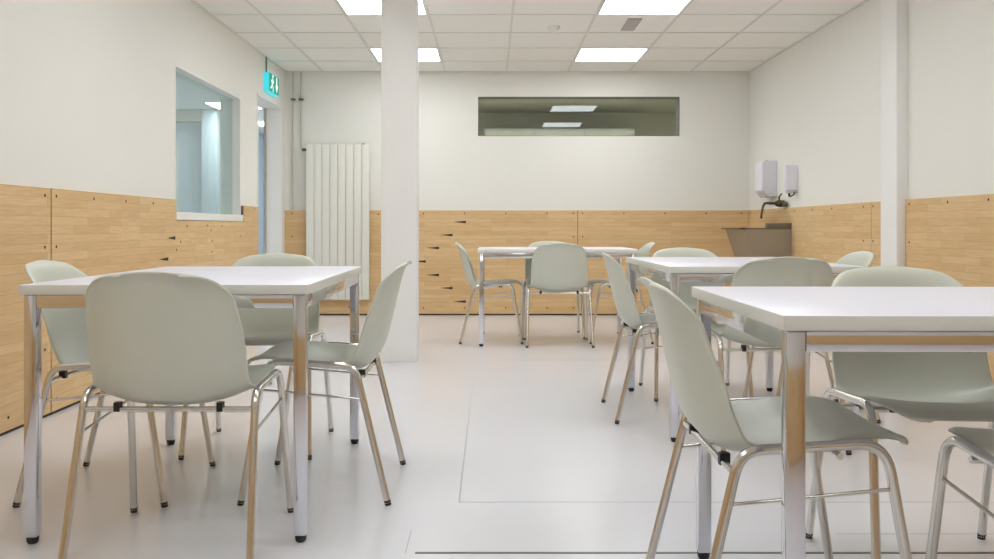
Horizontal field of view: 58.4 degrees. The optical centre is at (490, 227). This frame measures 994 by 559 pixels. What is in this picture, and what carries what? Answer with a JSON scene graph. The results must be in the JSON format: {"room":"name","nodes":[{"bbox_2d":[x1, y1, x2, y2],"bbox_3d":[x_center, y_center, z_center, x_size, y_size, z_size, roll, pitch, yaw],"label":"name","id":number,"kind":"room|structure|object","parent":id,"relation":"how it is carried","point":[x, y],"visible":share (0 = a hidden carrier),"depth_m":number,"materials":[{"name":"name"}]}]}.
{"room":"eatery","nodes":[
{"label":"eatery","id":0,"kind":"room"},
{"bbox_2d":[0,0,284,252],"bbox_3d":[-2.183,-0.352,3.925,0.155,2.485,10.650,0,0,0],"label":"wall","id":1,"kind":"structure","parent":0,"point":[87,87],"depth_m":4.90,"materials":[{"name":"white paint"}]},
{"bbox_2d":[0,184,50,433],"bbox_3d":[-2.096,0.344,1.419,0.018,1.063,5.599,0,0,0],"label":"wall panel","id":2,"kind":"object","parent":1,"relation":"attached to","point":[25,211],"depth_m":3.92,"materials":[{"name":"brown wood"}]},
{"bbox_2d":[0,392,99,435],"bbox_3d":[-2.100,0.883,3.299,0.009,0.014,9.398,0,0,0],"label":"baseboard","id":3,"kind":"structure","parent":1,"relation":"attached to","point":[77,402],"depth_m":4.22,"materials":[{"name":"brown wood"}]},
{"bbox_2d":[51,188,258,411],"bbox_3d":[-2.096,0.344,6.109,0.018,1.063,3.779,0,0,0],"label":"wall panel","id":4,"kind":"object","parent":1,"relation":"attached to","point":[95,233],"depth_m":5.11,"materials":[{"name":"brown wood"}]},
{"bbox_2d":[175,64,242,220],"bbox_3d":[-2.178,-0.574,6.701,0.187,1.037,1.588,0,0,0],"label":"window","id":5,"kind":"structure","parent":1,"relation":"in","point":[230,104],"depth_m":7.46,"materials":[{"name":"white paint"}]},
{"bbox_2d":[257,93,281,253],"bbox_3d":[-2.186,-0.163,8.467,0.175,2.106,0.927,0,0,0],"label":"door","id":6,"kind":"structure","parent":1,"relation":"in","point":[272,111],"depth_m":8.91,"materials":[{"name":"white paint"}]},
{"bbox_2d":[264,57,278,96],"bbox_3d":[-2.077,-1.433,8.425,0.056,0.325,0.370,0,0,0],"label":"exit sign","id":7,"kind":"object","parent":1,"relation":"attached to","point":[271,82],"visible":1,"depth_m":8.32,"materials":[{"name":"green plastic"}]},
{"bbox_2d":[176,123,263,253],"bbox_3d":[-5.050,-0.352,13.800,2.300,2.485,3.200,0,0,0],"label":"wall","id":8,"kind":"structure","parent":0,"point":[188,135],"depth_m":12.20,"materials":[{"name":"white paint"}]},
{"bbox_2d":[176,141,178,211],"bbox_3d":[-4.640,-0.150,12.145,0.720,2.080,0.110,0,0,0],"label":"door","id":9,"kind":"structure","parent":8,"relation":"in","point":[177,142],"depth_m":12.16,"materials":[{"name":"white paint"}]},
{"bbox_2d":[176,110,200,122],"bbox_3d":[-5.050,-1.518,12.100,2.300,0.155,0.200,0,0,0],"label":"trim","id":10,"kind":"structure","parent":8,"relation":"attached to","point":[182,116],"depth_m":12.00,"materials":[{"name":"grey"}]},
{"bbox_2d":[201,110,219,213],"bbox_3d":[-3.800,-0.352,12.080,0.200,2.485,0.200,0,0,0],"label":"trim","id":11,"kind":"structure","parent":8,"relation":"attached to","point":[210,119],"depth_m":11.98,"materials":[{"name":"white paint"}]},
{"bbox_2d":[0,315,993,558],"bbox_3d":[0.267,0.949,3.850,5.056,0.121,10.800,0,0,0],"label":"floor","id":12,"kind":"structure","parent":0,"point":[512,450],"depth_m":3.25,"materials":[{"name":"grey tile"}]},
{"bbox_2d":[12,260,215,507],"bbox_3d":[-1.298,0.502,3.085,0.534,0.781,0.514,0,0,0],"label":"chair","id":13,"kind":"object","parent":12,"relation":"on","point":[66,327],"visible":0.37,"depth_m":3.05,"materials":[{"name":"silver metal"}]},
{"bbox_2d":[58,271,292,558],"bbox_3d":[-0.873,0.502,2.533,0.514,0.781,0.534,0,0,0],"label":"chair","id":14,"kind":"object","parent":12,"relation":"on","point":[158,338],"visible":1,"depth_m":2.35,"materials":[{"name":"grey plastic"}]},
{"bbox_2d":[19,266,361,543],"bbox_3d":[-0.929,0.524,3.095,0.808,0.731,1.200,0,0,-1],"label":"table","id":15,"kind":"object","parent":12,"relation":"on","point":[250,286],"visible":0.8,"depth_m":2.51,"materials":[{"name":"white laminate"}]},
{"bbox_2d":[178,253,333,459],"bbox_3d":[-0.945,0.502,3.677,0.514,0.781,0.534,0,0,0],"label":"chair","id":16,"kind":"object","parent":12,"relation":"on","point":[261,326],"visible":0.44,"depth_m":3.83,"materials":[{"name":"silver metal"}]},
{"bbox_2d":[237,260,411,505],"bbox_3d":[-0.548,0.502,3.105,0.534,0.781,0.514,0,0,0],"label":"chair","id":17,"kind":"object","parent":12,"relation":"on","point":[351,357],"visible":0.86,"depth_m":2.96,"materials":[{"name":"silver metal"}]},
{"bbox_2d":[381,0,418,361],"bbox_3d":[-0.613,-0.352,6.016,0.232,2.485,0.232,0,0,0],"label":"pillar","id":18,"kind":"structure","parent":12,"relation":"on","point":[399,18],"depth_m":5.90,"materials":[{"name":"white paint"}]},
{"bbox_2d":[455,242,522,343],"bbox_3d":[-0.018,0.502,7.065,0.534,0.781,0.514,0,0,0],"label":"chair","id":19,"kind":"object","parent":12,"relation":"on","point":[471,278],"visible":0.96,"depth_m":6.87,"materials":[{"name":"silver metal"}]},
{"bbox_2d":[520,241,584,338],"bbox_3d":[0.500,0.502,7.372,0.514,0.781,0.534,0,0,0],"label":"chair","id":20,"kind":"object","parent":12,"relation":"on","point":[528,261],"visible":0.31,"depth_m":7.50,"materials":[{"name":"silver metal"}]},
{"bbox_2d":[478,247,637,346],"bbox_3d":[0.500,0.524,7.070,1.200,0.731,0.808,0,0,0],"label":"table","id":21,"kind":"object","parent":12,"relation":"on","point":[619,253],"visible":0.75,"depth_m":6.67,"materials":[{"name":"white laminate"}]},
{"bbox_2d":[523,243,594,347],"bbox_3d":[0.513,0.502,6.823,0.514,0.781,0.534,0,0,0],"label":"chair","id":22,"kind":"object","parent":12,"relation":"on","point":[556,268],"visible":1,"depth_m":6.64,"materials":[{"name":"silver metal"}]},
{"bbox_2d":[587,242,654,343],"bbox_3d":[1.022,0.502,7.070,0.534,0.781,0.514,0,0,0],"label":"chair","id":23,"kind":"object","parent":12,"relation":"on","point":[644,251],"visible":0.44,"depth_m":6.89,"materials":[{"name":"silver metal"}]},
{"bbox_2d":[597,251,716,423],"bbox_3d":[0.790,0.502,4.295,0.534,0.781,0.514,0,0,0],"label":"chair","id":24,"kind":"object","parent":12,"relation":"on","point":[624,300],"visible":0.61,"depth_m":4.15,"materials":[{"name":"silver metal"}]},
{"bbox_2d":[639,247,753,401],"bbox_3d":[1.093,0.502,4.822,0.514,0.781,0.534,0,0,0],"label":"chair","id":25,"kind":"object","parent":12,"relation":"on","point":[686,297],"visible":0.27,"depth_m":5.00,"materials":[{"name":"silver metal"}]},
{"bbox_2d":[626,257,864,441],"bbox_3d":[1.142,0.524,4.280,0.808,0.731,1.200,0,0,0],"label":"table","id":26,"kind":"object","parent":12,"relation":"on","point":[675,270],"visible":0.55,"depth_m":3.90,"materials":[{"name":"white laminate"}]},
{"bbox_2d":[636,277,911,558],"bbox_3d":[0.608,0.502,2.010,0.534,0.781,0.514,0,0,0],"label":"chair","id":27,"kind":"object","parent":12,"relation":"on","point":[751,427],"visible":0.94,"depth_m":1.88,"materials":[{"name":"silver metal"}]},
{"bbox_2d":[711,257,851,454],"bbox_3d":[1.158,0.502,3.708,0.514,0.781,0.534,0,0,0],"label":"chair","id":28,"kind":"object","parent":12,"relation":"on","point":[777,271],"visible":0.36,"depth_m":3.49,"materials":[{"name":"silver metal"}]},
{"bbox_2d":[743,251,880,422],"bbox_3d":[1.552,0.502,4.310,0.534,0.781,0.514,0,0,0],"label":"chair","id":29,"kind":"object","parent":12,"relation":"on","point":[860,258],"visible":0.16,"depth_m":4.42,"materials":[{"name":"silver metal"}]},
{"bbox_2d":[692,286,993,558],"bbox_3d":[1.138,0.524,2.008,1.200,0.731,0.808,0,0,1],"label":"table","id":30,"kind":"object","parent":12,"relation":"on","point":[795,320],"visible":0.98,"depth_m":1.64,"materials":[{"name":"white laminate"}]},
{"bbox_2d":[806,266,993,558],"bbox_3d":[1.155,0.502,2.337,0.514,0.781,0.534,0,0,1],"label":"chair","id":31,"kind":"object","parent":12,"relation":"on","point":[929,387],"visible":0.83,"depth_m":2.48,"materials":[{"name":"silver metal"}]},
{"bbox_2d":[925,426,993,558],"bbox_3d":[1.175,0.502,1.668,0.514,0.781,0.534,0,0,0],"label":"chair","id":32,"kind":"object","parent":12,"relation":"on","point":[977,442],"visible":1,"depth_m":1.84,"materials":[{"name":"silver metal"}]},
{"bbox_2d":[285,72,749,209],"bbox_3d":[0.270,-0.352,9.175,4.751,2.485,0.150,0,0,0],"label":"wall","id":33,"kind":"structure","parent":0,"point":[707,166],"depth_m":9.10,"materials":[{"name":"white paint"}]},
{"bbox_2d":[291,71,295,209],"bbox_3d":[-2.018,-0.892,9.080,0.044,1.412,0.036,0,0,0],"label":"pipe","id":34,"kind":"object","parent":33,"relation":"attached to","point":[293,99],"visible":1,"depth_m":9.07,"materials":[{"name":"grey metal"}]},
{"bbox_2d":[299,71,303,149],"bbox_3d":[-1.932,-1.192,9.072,0.051,0.811,0.052,0,0,0],"label":"pipe","id":35,"kind":"object","parent":33,"relation":"attached to","point":[301,99],"visible":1,"depth_m":9.07,"materials":[{"name":"grey metal"}]},
{"bbox_2d":[285,210,380,313],"bbox_3d":[-1.448,0.348,9.090,1.316,1.054,0.018,0,0,0],"label":"trim","id":36,"kind":"structure","parent":33,"relation":"attached to","point":[295,220],"depth_m":9.08,"materials":[{"name":"brown wood"}]},
{"bbox_2d":[302,143,368,299],"bbox_3d":[-1.575,-0.066,9.041,0.683,1.582,0.082,0,0,0],"label":"radiator","id":37,"kind":"object","parent":33,"relation":"attached to","point":[337,176],"visible":0.83,"depth_m":9.00,"materials":[{"name":"white metal"}]},
{"bbox_2d":[320,314,616,314],"bbox_3d":[0.270,0.883,9.095,4.751,0.014,0.009,0,0,0],"label":"baseboard","id":38,"kind":"structure","parent":33,"relation":"attached to","point":[320,314],"depth_m":9.09,"materials":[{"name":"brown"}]},
{"bbox_2d":[419,210,576,313],"bbox_3d":[0.041,0.348,9.090,1.682,1.054,0.018,0,0,0],"label":"wall panel","id":39,"kind":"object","parent":33,"relation":"attached to","point":[444,288],"depth_m":9.08,"materials":[{"name":"brown wood"}]},
{"bbox_2d":[478,97,679,135],"bbox_3d":[0.897,-1.141,9.174,2.061,0.402,0.152,0,0,0],"label":"window","id":40,"kind":"structure","parent":33,"relation":"in","point":[676,98],"depth_m":9.18,"materials":[{"name":"grey"}]},
{"bbox_2d":[577,210,747,313],"bbox_3d":[1.754,0.348,9.090,1.743,1.054,0.018,0,0,0],"label":"trim","id":41,"kind":"structure","parent":33,"relation":"attached to","point":[700,229],"depth_m":9.08,"materials":[{"name":"brown wood"}]},
{"bbox_2d":[176,0,868,134],"bbox_3d":[-1.702,-1.654,6.784,8.995,0.122,17.632,0,0,0],"label":"ceiling","id":42,"kind":"structure","parent":0,"point":[294,35],"depth_m":7.35,"materials":[{"name":"white tile"}]},
{"bbox_2d":[204,102,262,108],"bbox_3d":[-3.350,-1.595,11.610,0.594,0.007,0.598,0,0,0],"label":"recessed light","id":43,"kind":"object","parent":42,"relation":"in","point":[214,104],"visible":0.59,"depth_m":11.48,"materials":[{"name":"white paint"}]},
{"bbox_2d":[337,0,426,14],"bbox_3d":[-0.777,-1.595,6.345,0.599,0.007,0.598,0,0,0],"label":"recessed light","id":44,"kind":"object","parent":42,"relation":"in","point":[351,7],"visible":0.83,"depth_m":6.43,"materials":[{"name":"white plastic"}]},
{"bbox_2d":[370,48,440,60],"bbox_3d":[-0.777,-1.595,8.205,0.599,0.007,0.598,0,0,0],"label":"recessed light","id":45,"kind":"object","parent":42,"relation":"in","point":[425,54],"visible":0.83,"depth_m":8.17,"materials":[{"name":"white paint"}]},
{"bbox_2d":[548,25,559,32],"bbox_3d":[0.500,-1.578,7.070,0.096,0.042,0.096,0,0,0],"label":"smoke detector","id":46,"kind":"object","parent":42,"relation":"attached to","point":[554,28],"visible":1,"depth_m":7.04,"materials":[{"name":"white paint"}]},
{"bbox_2d":[575,48,647,60],"bbox_3d":[1.097,-1.595,8.205,0.599,0.007,0.598,0,0,0],"label":"recessed light","id":47,"kind":"object","parent":42,"relation":"in","point":[585,54],"visible":1,"depth_m":8.17,"materials":[{"name":"white plastic"}]},
{"bbox_2d":[621,18,641,30],"bbox_3d":[1.100,-1.593,6.980,0.104,0.011,0.400,0,0,0],"label":"ceiling vent","id":48,"kind":"object","parent":42,"relation":"in","point":[631,24],"visible":1,"depth_m":6.96,"materials":[{"name":"grey metal"}]},
{"bbox_2d":[598,0,690,14],"bbox_3d":[1.097,-1.595,6.345,0.599,0.007,0.598,0,0,0],"label":"recessed light","id":49,"kind":"object","parent":42,"relation":"in","point":[609,7],"visible":1,"depth_m":6.43,"materials":[{"name":"white plastic"}]},
{"bbox_2d":[479,113,675,135],"bbox_3d":[0.900,-0.510,13.250,5.200,2.800,0.100,0,0,0],"label":"wall","id":50,"kind":"structure","parent":0,"point":[644,124],"depth_m":13.20,"materials":[{"name":"grey"}]},
{"bbox_2d":[479,99,675,112],"bbox_3d":[0.900,-1.760,11.225,5.000,0.100,3.950,0,0,0],"label":"ceiling","id":51,"kind":"structure","parent":0,"point":[485,105],"depth_m":12.47,"materials":[{"name":"grey"}]},
{"bbox_2d":[750,0,993,209],"bbox_3d":[2.720,-0.352,3.925,0.150,2.485,10.650,0,0,0],"label":"wall","id":52,"kind":"structure","parent":0,"point":[815,106],"depth_m":6.27,"materials":[{"name":"white paint"}]},
{"bbox_2d":[721,223,791,256],"bbox_3d":[2.402,0.133,8.093,0.450,0.355,0.638,0,0,0],"label":"trough","id":53,"kind":"object","parent":52,"relation":"attached to","point":[774,240],"visible":0.97,"depth_m":7.78,"materials":[{"name":"silver metal"}]},
{"bbox_2d":[755,160,776,197],"bbox_3d":[2.578,-0.461,8.350,0.135,0.349,0.240,0,0,0],"label":"dispenser","id":54,"kind":"object","parent":52,"relation":"attached to","point":[765,171],"visible":1,"depth_m":8.23,"materials":[{"name":"white plastic"}]},
{"bbox_2d":[760,193,787,218],"bbox_3d":[2.519,-0.199,7.980,0.215,0.230,0.194,0,0,0],"label":"tap","id":55,"kind":"object","parent":52,"relation":"attached to","point":[779,203],"visible":1,"depth_m":7.97,"materials":[{"name":"silver metal"}]},
{"bbox_2d":[784,165,797,196],"bbox_3d":[2.594,-0.405,7.693,0.106,0.280,0.074,0,0,0],"label":"soap dispenser","id":56,"kind":"object","parent":52,"relation":"attached to","point":[790,171],"visible":1,"depth_m":7.67,"materials":[{"name":"white plastic"}]},
{"bbox_2d":[748,202,870,266],"bbox_3d":[2.635,0.348,7.617,0.018,1.054,2.927,0,0,0],"label":"trim","id":57,"kind":"structure","parent":52,"relation":"attached to","point":[828,233],"depth_m":7.01,"materials":[{"name":"brown wood"}]},
{"bbox_2d":[871,201,880,266],"bbox_3d":[2.635,0.348,6.019,0.018,1.054,0.269,0,0,0],"label":"trim","id":58,"kind":"structure","parent":52,"relation":"attached to","point":[875,206],"depth_m":6.06,"materials":[{"name":"brown wood"}]},
{"bbox_2d":[881,0,907,266],"bbox_3d":[2.619,-0.352,5.763,0.093,2.485,0.235,0,0,0],"label":"pillar","id":59,"kind":"structure","parent":52,"relation":"attached to","point":[894,13],"depth_m":5.69,"materials":[{"name":"white paint"}]},
{"bbox_2d":[906,194,993,382],"bbox_3d":[2.635,0.348,2.130,0.018,1.054,7.020,0,0,0],"label":"trim","id":60,"kind":"structure","parent":52,"relation":"attached to","point":[953,237],"depth_m":5.04,"materials":[{"name":"brown wood"}]},
{"bbox_3d":[0.900,0.950,11.225,5.000,0.120,3.950,0,0,0],"label":"floor","id":61,"kind":"structure","parent":0,"visible":0},
{"bbox_2d":[485,129,634,135],"bbox_3d":[0.960,-0.250,12.690,2.100,2.280,0.520,0,0,0],"label":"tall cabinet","id":62,"kind":"object","parent":61,"relation":"on","point":[488,132],"visible":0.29,"depth_m":12.43,"materials":[{"name":"white"}]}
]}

